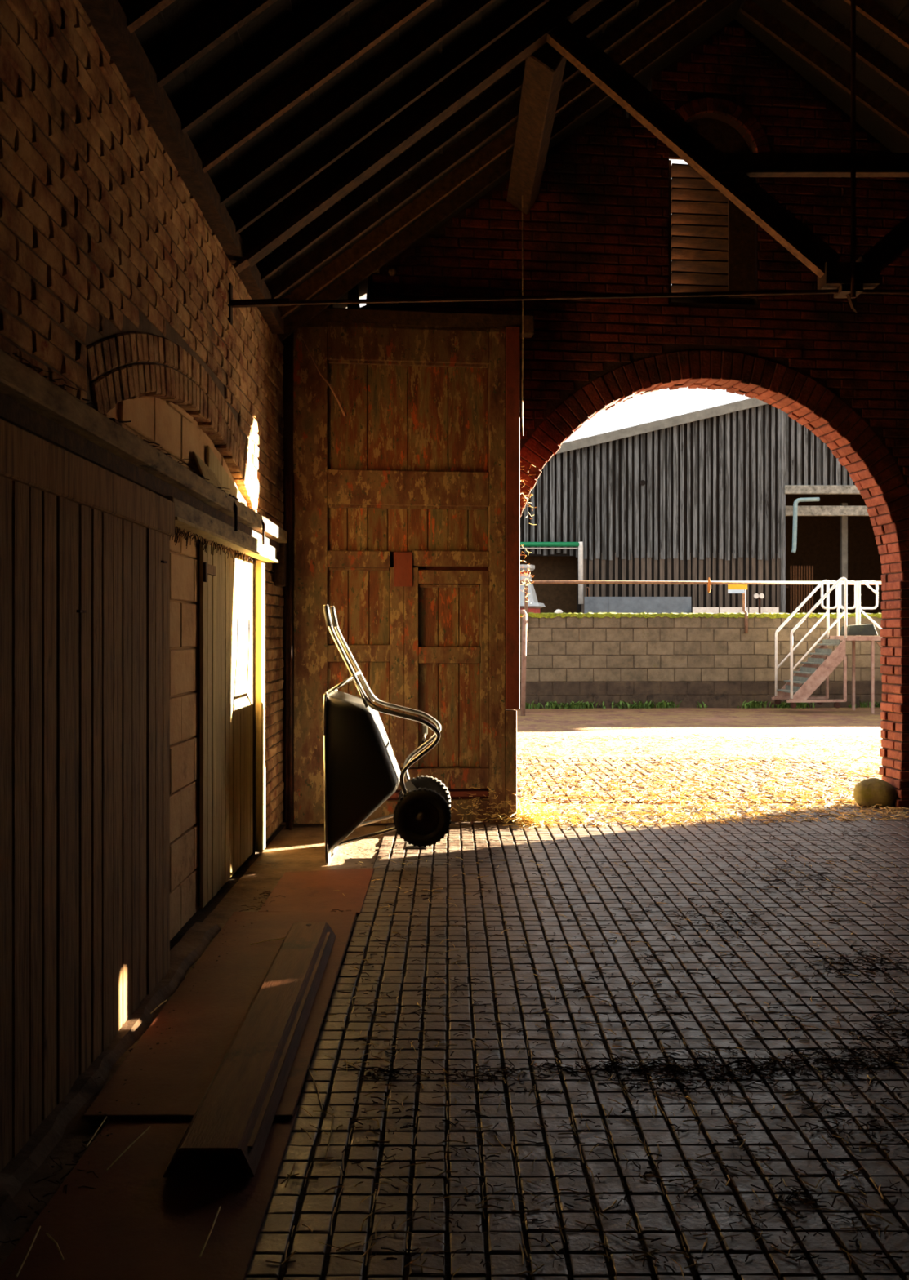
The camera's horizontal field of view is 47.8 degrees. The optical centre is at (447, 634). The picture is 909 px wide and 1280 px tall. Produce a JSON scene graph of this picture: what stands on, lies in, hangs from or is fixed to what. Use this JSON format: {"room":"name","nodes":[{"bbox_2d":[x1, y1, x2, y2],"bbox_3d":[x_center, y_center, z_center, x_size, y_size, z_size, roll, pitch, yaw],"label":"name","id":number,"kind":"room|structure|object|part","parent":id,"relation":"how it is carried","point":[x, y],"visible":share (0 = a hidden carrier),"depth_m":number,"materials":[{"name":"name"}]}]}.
{"room":"barn interior","nodes":[
{"label":"barn interior","id":0,"kind":"room"},
{"bbox_2d":[0,0,284,940],"bbox_3d":[-1.427,-0.345,2.650,0.406,3.750,11.300,0,0,0],"label":"wall","id":1,"kind":"structure","parent":0,"point":[114,279],"depth_m":4.08,"materials":[{"name":"brick"}]},
{"bbox_2d":[0,349,287,1172],"bbox_3d":[-1.165,0.319,4.230,0.172,2.142,5.780,0,0,0],"label":"sliding door","id":2,"kind":"structure","parent":1,"relation":"in","point":[85,547],"depth_m":3.19,"materials":[{"name":"wood"}]},
{"bbox_3d":[-1.165,-0.576,4.440,0.172,0.353,5.360,0,0,0],"label":"door rail","id":3,"kind":"part","parent":2,"relation":"part of","materials":[{"name":"brown wood"}]},
{"bbox_2d":[191,451,222,489],"bbox_3d":[-1.237,-0.830,5.325,0.071,0.160,0.450,0,0,0],"label":"plank","id":4,"kind":"object","parent":2,"relation":"on","point":[203,468],"visible":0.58,"depth_m":5.22,"materials":[{"name":"brown wood"}]},
{"bbox_3d":[-1.175,-0.530,5.520,0.080,0.085,2.560,0,0,0],"label":"rail","id":5,"kind":"part","parent":2,"relation":"part of","materials":[{"name":"paint"}]},
{"bbox_2d":[205,445,247,506],"bbox_3d":[-1.271,-0.870,5.960,0.018,0.259,1.080,0,0,0],"label":"plank","id":6,"kind":"object","parent":1,"relation":"attached to","point":[212,462],"visible":0.38,"depth_m":5.72,"materials":[{"name":"brown wood"}]},
{"bbox_2d":[198,542,265,908],"bbox_3d":[-1.237,0.460,5.984,0.086,1.880,1.482,0,0,0],"label":"door","id":7,"kind":"structure","parent":1,"relation":"in","point":[224,586],"depth_m":5.84,"materials":[{"name":"wood"}]},
{"bbox_3d":[-1.217,0.460,6.660,0.045,1.880,0.130,0,0,0],"label":"door post","id":8,"kind":"part","parent":7,"relation":"part of","materials":[{"name":"wood"}]},
{"bbox_2d":[273,542,285,586],"bbox_3d":[-1.180,-0.530,7.200,0.070,0.380,0.100,0,0,0],"label":"block","id":9,"kind":"object","parent":1,"relation":"attached to","point":[279,568],"visible":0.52,"depth_m":7.15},
{"bbox_2d":[0,803,908,1279],"bbox_3d":[2.150,1.499,3.000,7.500,0.203,12.000,0,0,0],"label":"floor","id":10,"kind":"structure","parent":0,"point":[302,847],"depth_m":3.41,"materials":[{"name":"stone"}]},
{"bbox_2d":[0,921,221,1245],"bbox_3d":[-1.104,1.381,3.100,0.193,0.077,3.600,0,0,0],"label":"dirt","id":11,"kind":"object","parent":10,"relation":"on","point":[194,942],"visible":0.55,"depth_m":3.18,"materials":[{"name":"brown soil"}]},
{"bbox_2d":[0,1106,297,1279],"bbox_3d":[-0.720,1.394,2.235,0.560,0.010,1.570,0,0,0],"label":"board","id":12,"kind":"object","parent":10,"relation":"on","point":[137,1223],"visible":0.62,"depth_m":2.47,"materials":[{"name":"brown wood"}]},
{"bbox_2d":[83,911,355,1118],"bbox_3d":[-0.753,1.381,4.020,0.617,0.010,2.160,0,0,0],"label":"board","id":13,"kind":"object","parent":10,"relation":"on","point":[173,1081],"visible":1,"depth_m":3.62,"materials":[{"name":"brown wood"}]},
{"bbox_2d":[162,922,335,1177],"bbox_3d":[-0.616,1.343,3.646,0.248,0.066,2.089,0,0,0],"label":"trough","id":14,"kind":"object","parent":13,"relation":"on","point":[235,1114],"visible":1,"depth_m":3.19,"materials":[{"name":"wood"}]},
{"bbox_2d":[285,475,288,829],"bbox_3d":[-1.162,0.128,7.428,0.024,2.555,0.024,0,0,0],"label":"pipe","id":15,"kind":"object","parent":10,"relation":"on","point":[286,476],"visible":1,"depth_m":7.42,"materials":[{"name":"metal"}]},
{"bbox_2d":[288,475,292,830],"bbox_3d":[-1.133,0.128,7.401,0.024,2.555,0.024,0,0,0],"label":"pipe","id":16,"kind":"object","parent":10,"relation":"on","point":[290,476],"visible":1,"depth_m":7.39,"materials":[{"name":"metal"}]},
{"bbox_2d":[257,867,373,914],"bbox_3d":[-0.698,1.395,5.630,0.515,0.008,0.980,0,0,0],"label":"board","id":17,"kind":"object","parent":10,"relation":"on","point":[316,891],"visible":0.84,"depth_m":5.57,"materials":[{"name":"brown wood"}]},
{"bbox_2d":[322,604,451,865],"bbox_3d":[-0.381,0.610,6.550,0.800,1.598,0.679,0,0,0],"label":"wheelbarrow","id":18,"kind":"object","parent":10,"relation":"on","point":[361,769],"visible":1,"depth_m":6.27,"materials":[{"name":"black plastic"}]},
{"bbox_2d":[326,689,400,853],"bbox_3d":[-0.527,0.856,6.550,0.435,0.977,0.660,0,0,0],"label":"tray","id":19,"kind":"object","parent":18,"relation":"on","point":[363,771],"depth_m":6.27,"materials":[{"name":"black plastic"}]},
{"bbox_2d":[0,801,908,1279],"bbox_3d":[0.701,1.379,5.269,3.662,0.047,7.535,0,0,23],"label":"debris","id":20,"kind":"object","parent":10,"relation":"on","point":[832,1061],"visible":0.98,"depth_m":3.29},
{"bbox_2d":[15,857,908,1279],"bbox_3d":[0.686,1.383,4.335,3.220,0.042,4.848,0,0,12],"label":"straw","id":21,"kind":"object","parent":10,"relation":"on","point":[369,1242],"visible":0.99,"depth_m":2.81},
{"bbox_2d":[853,777,896,808],"bbox_3d":[3.482,1.288,8.385,0.335,0.225,0.243,0,0,0],"label":"guard stone","id":22,"kind":"object","parent":10,"relation":"on","point":[869,792],"visible":0.97,"depth_m":8.31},
{"bbox_2d":[78,0,908,340],"bbox_3d":[2.260,-3.484,2.726,7.500,2.872,12.252,0,0,0],"label":"ceiling","id":23,"kind":"structure","parent":0,"point":[249,101],"depth_m":5.59,"materials":[{"name":"wood"}]},
{"bbox_3d":[-1.210,-2.160,2.100,0.120,0.100,10.200,0,0,0],"label":"wall plate","id":24,"kind":"part","parent":23,"relation":"part of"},
{"bbox_2d":[521,195,523,435],"bbox_3d":[0.543,-2.325,7.483,0.015,1.750,0.010,0,0,0],"label":"hanging cord","id":25,"kind":"object","parent":23,"relation":"hanging from","point":[522,195],"visible":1,"depth_m":7.48,"materials":[{"name":"paint"}]},
{"bbox_2d":[226,0,908,324],"bbox_3d":[2.248,-3.279,5.793,6.982,3.042,0.154,0,0,0],"label":"roof truss","id":26,"kind":"object","parent":23,"relation":"attached to","point":[730,173],"visible":0.98,"depth_m":5.75,"materials":[{"name":"wood"}]},
{"bbox_3d":[-1.233,-1.868,5.800,0.020,0.220,0.050,0,0,0],"label":"anchor plate","id":27,"kind":"part","parent":26,"relation":"part of","materials":[{"name":"metal"}]},
{"bbox_3d":[2.224,-1.904,5.800,6.873,0.098,0.026,0,0,0],"label":"tie rod","id":28,"kind":"part","parent":26,"relation":"part of","materials":[{"name":"metal"}]},
{"bbox_3d":[2.260,-3.315,5.730,0.026,2.870,0.026,0,0,-23],"label":"king rod","id":29,"kind":"part","parent":26,"relation":"part of","materials":[{"name":"metal"}]},
{"bbox_2d":[280,706,893,824],"bbox_3d":[12.000,1.490,34.800,60.000,0.200,54.400,0,0,0],"label":"ground","id":30,"kind":"structure","parent":0,"point":[759,723],"depth_m":13.51,"materials":[{"name":"stone"}]},
{"bbox_2d":[520,609,527,715],"bbox_3d":[1.444,0.541,19.700,0.145,2.043,0.086,0,0,0],"label":"gate post","id":31,"kind":"object","parent":30,"relation":"on","point":[522,611],"visible":0.85,"depth_m":19.66,"materials":[{"name":"grey metal"}]},
{"bbox_2d":[520,564,545,613],"bbox_3d":[1.911,-0.202,27.000,1.199,3.279,1.199,0,0,22],"label":"hopper","id":32,"kind":"object","parent":30,"relation":"on","point":[534,606],"visible":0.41,"depth_m":26.69,"materials":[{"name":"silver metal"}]},
{"bbox_2d":[583,596,608,613],"bbox_3d":[4.555,0.115,31.600,0.729,2.570,0.020,0,0,0],"label":"metal sheet","id":33,"kind":"object","parent":30,"relation":"on","point":[591,604],"visible":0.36,"depth_m":31.59,"materials":[{"name":"grey metal"}]},
{"bbox_2d":[608,596,690,613],"bbox_3d":[6.207,0.115,31.630,2.555,2.570,0.020,0,0,0],"label":"metal sheet","id":34,"kind":"object","parent":30,"relation":"on","point":[658,605],"visible":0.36,"depth_m":31.62,"materials":[{"name":"grey metal"}]},
{"bbox_2d":[491,733,908,829],"bbox_3d":[3.393,1.371,11.192,5.660,0.217,8.173,0,0,6],"label":"straw","id":35,"kind":"object","parent":30,"relation":"on","point":[531,814],"visible":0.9,"depth_m":9.12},
{"bbox_2d":[520,612,882,708],"bbox_3d":[9.987,0.643,22.459,36.000,2.254,0.260,0,0,-3],"label":"wall","id":36,"kind":"structure","parent":30,"relation":"on","point":[690,659],"depth_m":22.14,"materials":[{"name":"concrete"}]},
{"bbox_2d":[554,608,562,613],"bbox_3d":[2.373,-0.481,22.117,0.158,0.131,0.147,0,0,-35],"label":"sack","id":37,"kind":"object","parent":36,"relation":"on","point":[557,611],"visible":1,"depth_m":22.07,"materials":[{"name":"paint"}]},
{"bbox_2d":[520,580,880,633],"bbox_3d":[1.050,-0.597,21.986,18.100,1.136,0.219,0,0,-3],"label":"pipe railing","id":38,"kind":"object","parent":36,"relation":"on","point":[603,582],"visible":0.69,"depth_m":22.18,"materials":[{"name":"metal"}]},
{"bbox_3d":[1.680,-0.579,22.013,0.078,1.100,0.217,0,0,0],"label":"post","id":39,"kind":"part","parent":38,"relation":"part of","materials":[{"name":"metal"}]},
{"bbox_3d":[1.046,-1.129,22.057,18.100,0.072,0.076,0,0,-3],"label":"rail","id":40,"kind":"part","parent":38,"relation":"part of","materials":[{"name":"metal"}]},
{"bbox_2d":[706,577,711,593],"bbox_3d":[5.654,-1.065,22.228,0.071,0.357,0.063,0,0,32],"label":"rag","id":41,"kind":"object","parent":38,"relation":"hanging from","point":[708,585],"visible":1,"depth_m":22.21,"materials":[{"name":"fabric"}]},
{"bbox_2d":[727,584,746,593],"bbox_3d":[6.219,-0.982,22.060,0.430,0.190,0.032,0,0,0],"label":"sign plate","id":42,"kind":"object","parent":38,"relation":"attached to","point":[731,588],"visible":1,"depth_m":22.04,"materials":[{"name":"yellow paint"}]},
{"bbox_3d":[6.184,-0.927,22.050,0.360,0.080,0.012,0,0,0],"label":"blue panel","id":43,"kind":"part","parent":42,"relation":"part of","materials":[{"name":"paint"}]},
{"bbox_3d":[6.214,-1.022,22.050,0.420,0.110,0.012,0,0,0],"label":"yellow panel","id":44,"kind":"part","parent":42,"relation":"part of","materials":[{"name":"paint"}]},
{"bbox_3d":[6.428,-0.579,22.227,0.078,1.100,0.217,0,0,0],"label":"post","id":45,"kind":"part","parent":38,"relation":"part of","materials":[{"name":"metal"}]},
{"bbox_2d":[520,397,882,613],"bbox_3d":[11.199,-3.054,38.830,28.010,11.309,10.340,0,0,0],"label":"barn","id":46,"kind":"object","parent":30,"relation":"on","point":[711,492],"visible":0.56,"depth_m":34.05,"materials":[{"name":"metal"}]},
{"bbox_2d":[520,542,589,604],"bbox_3d":[2.592,-2.024,33.654,4.076,2.038,0.163,0,0,0],"label":"gutter","id":47,"kind":"object","parent":46,"relation":"attached to","point":[580,544],"visible":0.65,"depth_m":33.59,"materials":[{"name":"green paint"}]},
{"bbox_2d":[785,565,813,613],"bbox_3d":[12.489,-0.600,36.528,0.959,3.700,0.085,0,0,0],"label":"gate","id":48,"kind":"object","parent":46,"relation":"attached to","point":[790,586],"visible":0.35,"depth_m":36.48,"materials":[{"name":"brown wood"}]},
{"bbox_2d":[791,497,819,553],"bbox_3d":[11.729,-3.591,33.750,0.916,1.850,0.140,0,0,0],"label":"drain pipe","id":49,"kind":"object","parent":46,"relation":"attached to","point":[796,501],"visible":1,"depth_m":33.69,"materials":[{"name":"grey metal"}]},
{"bbox_3d":[13.865,-1.500,36.000,0.200,6.200,0.200,0,0,0],"label":"post","id":50,"kind":"part","parent":46,"relation":"part of","materials":[{"name":"grey metal"}]},
{"bbox_2d":[524,700,879,708],"bbox_3d":[5.877,1.495,22.091,8.836,0.190,0.330,0,0,-3],"label":"weeds","id":51,"kind":"object","parent":30,"relation":"on","point":[664,704],"visible":0.73,"depth_m":22.01,"materials":[{"name":"green plant"}]},
{"bbox_2d":[692,607,718,613],"bbox_3d":[7.870,0.282,31.400,0.796,2.236,0.030,0,0,0],"label":"barrier","id":52,"kind":"object","parent":30,"relation":"on","point":[695,610],"visible":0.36,"depth_m":31.38,"materials":[{"name":"white paint"}]},
{"bbox_2d":[719,607,747,613],"bbox_3d":[8.737,0.282,31.400,0.857,2.236,0.030,0,0,0],"label":"barrier","id":53,"kind":"object","parent":30,"relation":"on","point":[722,610],"visible":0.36,"depth_m":31.38,"materials":[{"name":"white paint"}]},
{"bbox_2d":[753,593,764,613],"bbox_3d":[9.402,0.235,31.032,0.358,2.959,0.105,0,0,0],"label":"work lamp","id":54,"kind":"object","parent":30,"relation":"on","point":[755,595],"visible":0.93,"depth_m":30.98,"materials":[{"name":"white paint"}]},
{"bbox_2d":[748,607,778,613],"bbox_3d":[9.655,0.282,31.400,0.898,2.236,0.030,0,0,0],"label":"barrier","id":55,"kind":"object","parent":30,"relation":"on","point":[751,610],"visible":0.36,"depth_m":31.38,"materials":[{"name":"white paint"}]},
{"bbox_2d":[771,577,846,708],"bbox_3d":[7.254,0.160,20.681,1.183,2.580,1.018,0,0,0],"label":"steps","id":56,"kind":"structure","parent":30,"relation":"on","point":[802,694],"depth_m":20.21,"materials":[{"name":"white metal"}]},
{"bbox_3d":[7.240,1.305,21.150,1.155,0.063,0.040,0,0,0],"label":"rail","id":57,"kind":"part","parent":56,"relation":"part of","materials":[{"name":"red metal"}]},
{"bbox_3d":[7.286,0.065,21.150,1.118,2.389,0.056,0,0,0],"label":"handrail","id":58,"kind":"part","parent":56,"relation":"part of","materials":[{"name":"white metal"}]},
{"bbox_3d":[7.286,0.118,21.150,1.094,1.209,0.042,0,0,0],"label":"rail","id":59,"kind":"part","parent":56,"relation":"part of","materials":[{"name":"white metal"}]},
{"bbox_3d":[7.240,1.305,20.200,1.155,0.063,0.040,0,0,0],"label":"rail","id":60,"kind":"part","parent":56,"relation":"part of","materials":[{"name":"red metal"}]},
{"bbox_3d":[7.286,0.065,20.200,1.118,2.389,0.056,0,0,0],"label":"handrail","id":61,"kind":"part","parent":56,"relation":"part of","materials":[{"name":"white metal"}]},
{"bbox_3d":[7.286,0.118,20.200,1.094,1.209,0.042,0,0,0],"label":"rail","id":62,"kind":"part","parent":56,"relation":"part of","materials":[{"name":"white metal"}]},
{"bbox_3d":[7.804,0.872,21.150,0.050,0.879,0.050,0,0,0],"label":"leg","id":63,"kind":"part","parent":56,"relation":"part of","materials":[{"name":"red metal"}]},
{"bbox_3d":[7.804,0.872,20.200,0.050,0.879,0.050,0,0,0],"label":"leg","id":64,"kind":"part","parent":56,"relation":"part of","materials":[{"name":"red metal"}]},
{"bbox_2d":[820,580,882,713],"bbox_3d":[8.678,0.230,20.750,2.267,2.658,1.100,0,0,0],"label":"platform","id":65,"kind":"object","parent":30,"relation":"on","point":[857,584],"visible":0.91,"depth_m":20.78,"materials":[{"name":"white metal"}]},
{"bbox_3d":[7.719,-0.807,20.800,0.350,0.586,0.048,0,0,0],"label":"gate frame","id":66,"kind":"part","parent":65,"relation":"part of","materials":[{"name":"white metal"}]},
{"bbox_3d":[7.896,-0.518,20.800,0.044,1.141,0.044,0,0,23],"label":"gate post","id":67,"kind":"part","parent":65,"relation":"part of","materials":[{"name":"white metal"}]},
{"bbox_3d":[8.093,-0.807,20.800,0.363,0.586,0.048,0,0,0],"label":"gate frame","id":68,"kind":"part","parent":65,"relation":"part of","materials":[{"name":"white metal"}]},
{"bbox_3d":[8.369,0.838,21.200,0.050,1.441,0.050,0,0,0],"label":"leg","id":69,"kind":"part","parent":65,"relation":"part of","materials":[{"name":"red metal"}]},
{"bbox_3d":[8.277,-0.518,20.800,0.044,1.141,0.044,0,0,-23],"label":"gate post","id":70,"kind":"part","parent":65,"relation":"part of","materials":[{"name":"white metal"}]},
{"bbox_2d":[839,624,877,635],"bbox_3d":[8.171,-0.096,20.455,0.594,0.225,0.442,0,0,0],"label":"landing","id":71,"kind":"object","parent":65,"relation":"on","point":[857,629],"visible":0.99,"depth_m":20.25,"materials":[{"name":"grey metal"}]},
{"bbox_3d":[8.329,-0.518,20.800,0.044,1.141,0.044,0,0,23],"label":"gate post","id":72,"kind":"part","parent":65,"relation":"part of","materials":[{"name":"white metal"}]},
{"bbox_3d":[8.493,-0.807,20.800,0.428,0.586,0.048,0,0,0],"label":"gate frame","id":73,"kind":"part","parent":65,"relation":"part of","materials":[{"name":"white metal"}]},
{"bbox_3d":[8.369,0.838,20.250,0.050,1.441,0.050,0,0,0],"label":"leg","id":74,"kind":"part","parent":65,"relation":"part of","materials":[{"name":"red metal"}]},
{"bbox_2d":[282,18,908,822],"bbox_3d":[2.183,-1.688,8.235,7.365,6.375,0.322,0,0,-7],"label":"wall","id":75,"kind":"structure","parent":0,"point":[597,222],"depth_m":8.07,"materials":[{"name":"red brick"}]},
{"bbox_2d":[388,266,395,275],"bbox_3d":[-0.423,-2.745,7.760,0.059,0.058,0.073,0,0,0],"label":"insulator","id":76,"kind":"object","parent":75,"relation":"attached to","point":[392,271],"visible":1,"depth_m":7.74,"materials":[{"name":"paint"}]},
{"bbox_2d":[302,307,533,337],"bbox_3d":[-0.250,-2.313,7.603,1.785,0.150,0.100,0,0,-7],"label":"beam","id":77,"kind":"structure","parent":75,"relation":"attached to","point":[410,317],"depth_m":7.56,"materials":[{"name":"brown wood"}]},
{"bbox_2d":[297,329,346,416],"bbox_3d":[-0.926,-1.885,7.306,0.479,0.714,0.080,0,0,34],"label":"wire","id":78,"kind":"object","parent":77,"relation":"hanging from","point":[344,413],"visible":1,"depth_m":7.20,"materials":[{"name":"metal"}]},
{"bbox_2d":[293,321,519,824],"bbox_3d":[-0.300,-0.440,7.583,1.666,3.705,0.102,0,0,-6],"label":"panelled door","id":79,"kind":"structure","parent":77,"relation":"hanging from","point":[406,503],"depth_m":7.58,"materials":[{"name":"paint"}]},
{"bbox_3d":[-0.656,0.137,7.542,0.459,0.126,0.070,0,0,-7],"label":"rail","id":80,"kind":"part","parent":79,"relation":"part of","materials":[{"name":"paint"}]},
{"bbox_3d":[-0.656,-0.553,7.542,0.459,0.121,0.070,0,0,-7],"label":"rail","id":81,"kind":"part","parent":79,"relation":"part of","materials":[{"name":"paint"}]},
{"bbox_3d":[-0.656,-0.482,7.546,0.439,0.018,0.042,0,0,-7],"label":"panel moulding","id":82,"kind":"part","parent":79,"relation":"part of","materials":[{"name":"paint"}]},
{"bbox_3d":[-0.330,-0.480,7.536,0.138,0.252,0.015,0,0,-7],"label":"lock plate","id":83,"kind":"part","parent":79,"relation":"part of","materials":[{"name":"red metal"}]},
{"bbox_3d":[-0.299,-0.947,7.587,1.159,0.031,0.042,0,0,-7],"label":"panel moulding","id":84,"kind":"part","parent":79,"relation":"part of","materials":[{"name":"paint"}]},
{"bbox_3d":[-0.290,-1.079,7.584,1.193,0.256,0.070,0,0,-7],"label":"rail","id":85,"kind":"part","parent":79,"relation":"part of","materials":[{"name":"paint"}]},
{"bbox_3d":[-0.290,-2.147,7.584,1.193,0.275,0.070,0,0,-7],"label":"rail","id":86,"kind":"part","parent":79,"relation":"part of","materials":[{"name":"paint"}]},
{"bbox_3d":[-0.291,-2.015,7.588,1.174,0.050,0.042,0,0,-7],"label":"panel moulding","id":87,"kind":"part","parent":79,"relation":"part of","materials":[{"name":"paint"}]},
{"bbox_3d":[-0.290,1.306,7.584,1.193,0.159,0.070,0,0,-7],"label":"rail","id":88,"kind":"part","parent":79,"relation":"part of","materials":[{"name":"paint"}]},
{"bbox_3d":[-0.290,1.065,7.584,1.193,0.153,0.070,0,0,-7],"label":"rail","id":89,"kind":"part","parent":79,"relation":"part of","materials":[{"name":"paint"}]},
{"bbox_3d":[0.007,-0.358,7.622,0.443,0.017,0.042,0,0,-7],"label":"panel moulding","id":90,"kind":"part","parent":79,"relation":"part of","materials":[{"name":"paint"}]},
{"bbox_3d":[0.008,0.151,7.618,0.463,0.122,0.070,0,0,-7],"label":"rail","id":91,"kind":"part","parent":79,"relation":"part of","materials":[{"name":"paint"}]},
{"bbox_3d":[0.018,-0.564,7.619,0.573,0.114,0.070,0,0,-7],"label":"rail","id":92,"kind":"part","parent":79,"relation":"part of","materials":[{"name":"paint"}]},
{"bbox_3d":[0.018,-0.425,7.619,0.573,0.102,0.070,0,0,-7],"label":"rail","id":93,"kind":"part","parent":79,"relation":"part of","materials":[{"name":"paint"}]},
{"bbox_2d":[450,464,547,822],"bbox_3d":[0.282,0.179,7.721,0.954,3.037,0.430,0,0,-20],"label":"ivy","id":94,"kind":"object","parent":75,"relation":"attached to","point":[531,495],"visible":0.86,"depth_m":7.79,"materials":[{"name":"plant"}]},
{"bbox_2d":[668,118,755,305],"bbox_3d":[2.078,-3.369,8.161,0.718,1.523,0.145,0,0,-7],"label":"window","id":95,"kind":"structure","parent":75,"relation":"in","point":[712,241],"depth_m":8.14,"materials":[{"name":"brown wood"}]}
]}

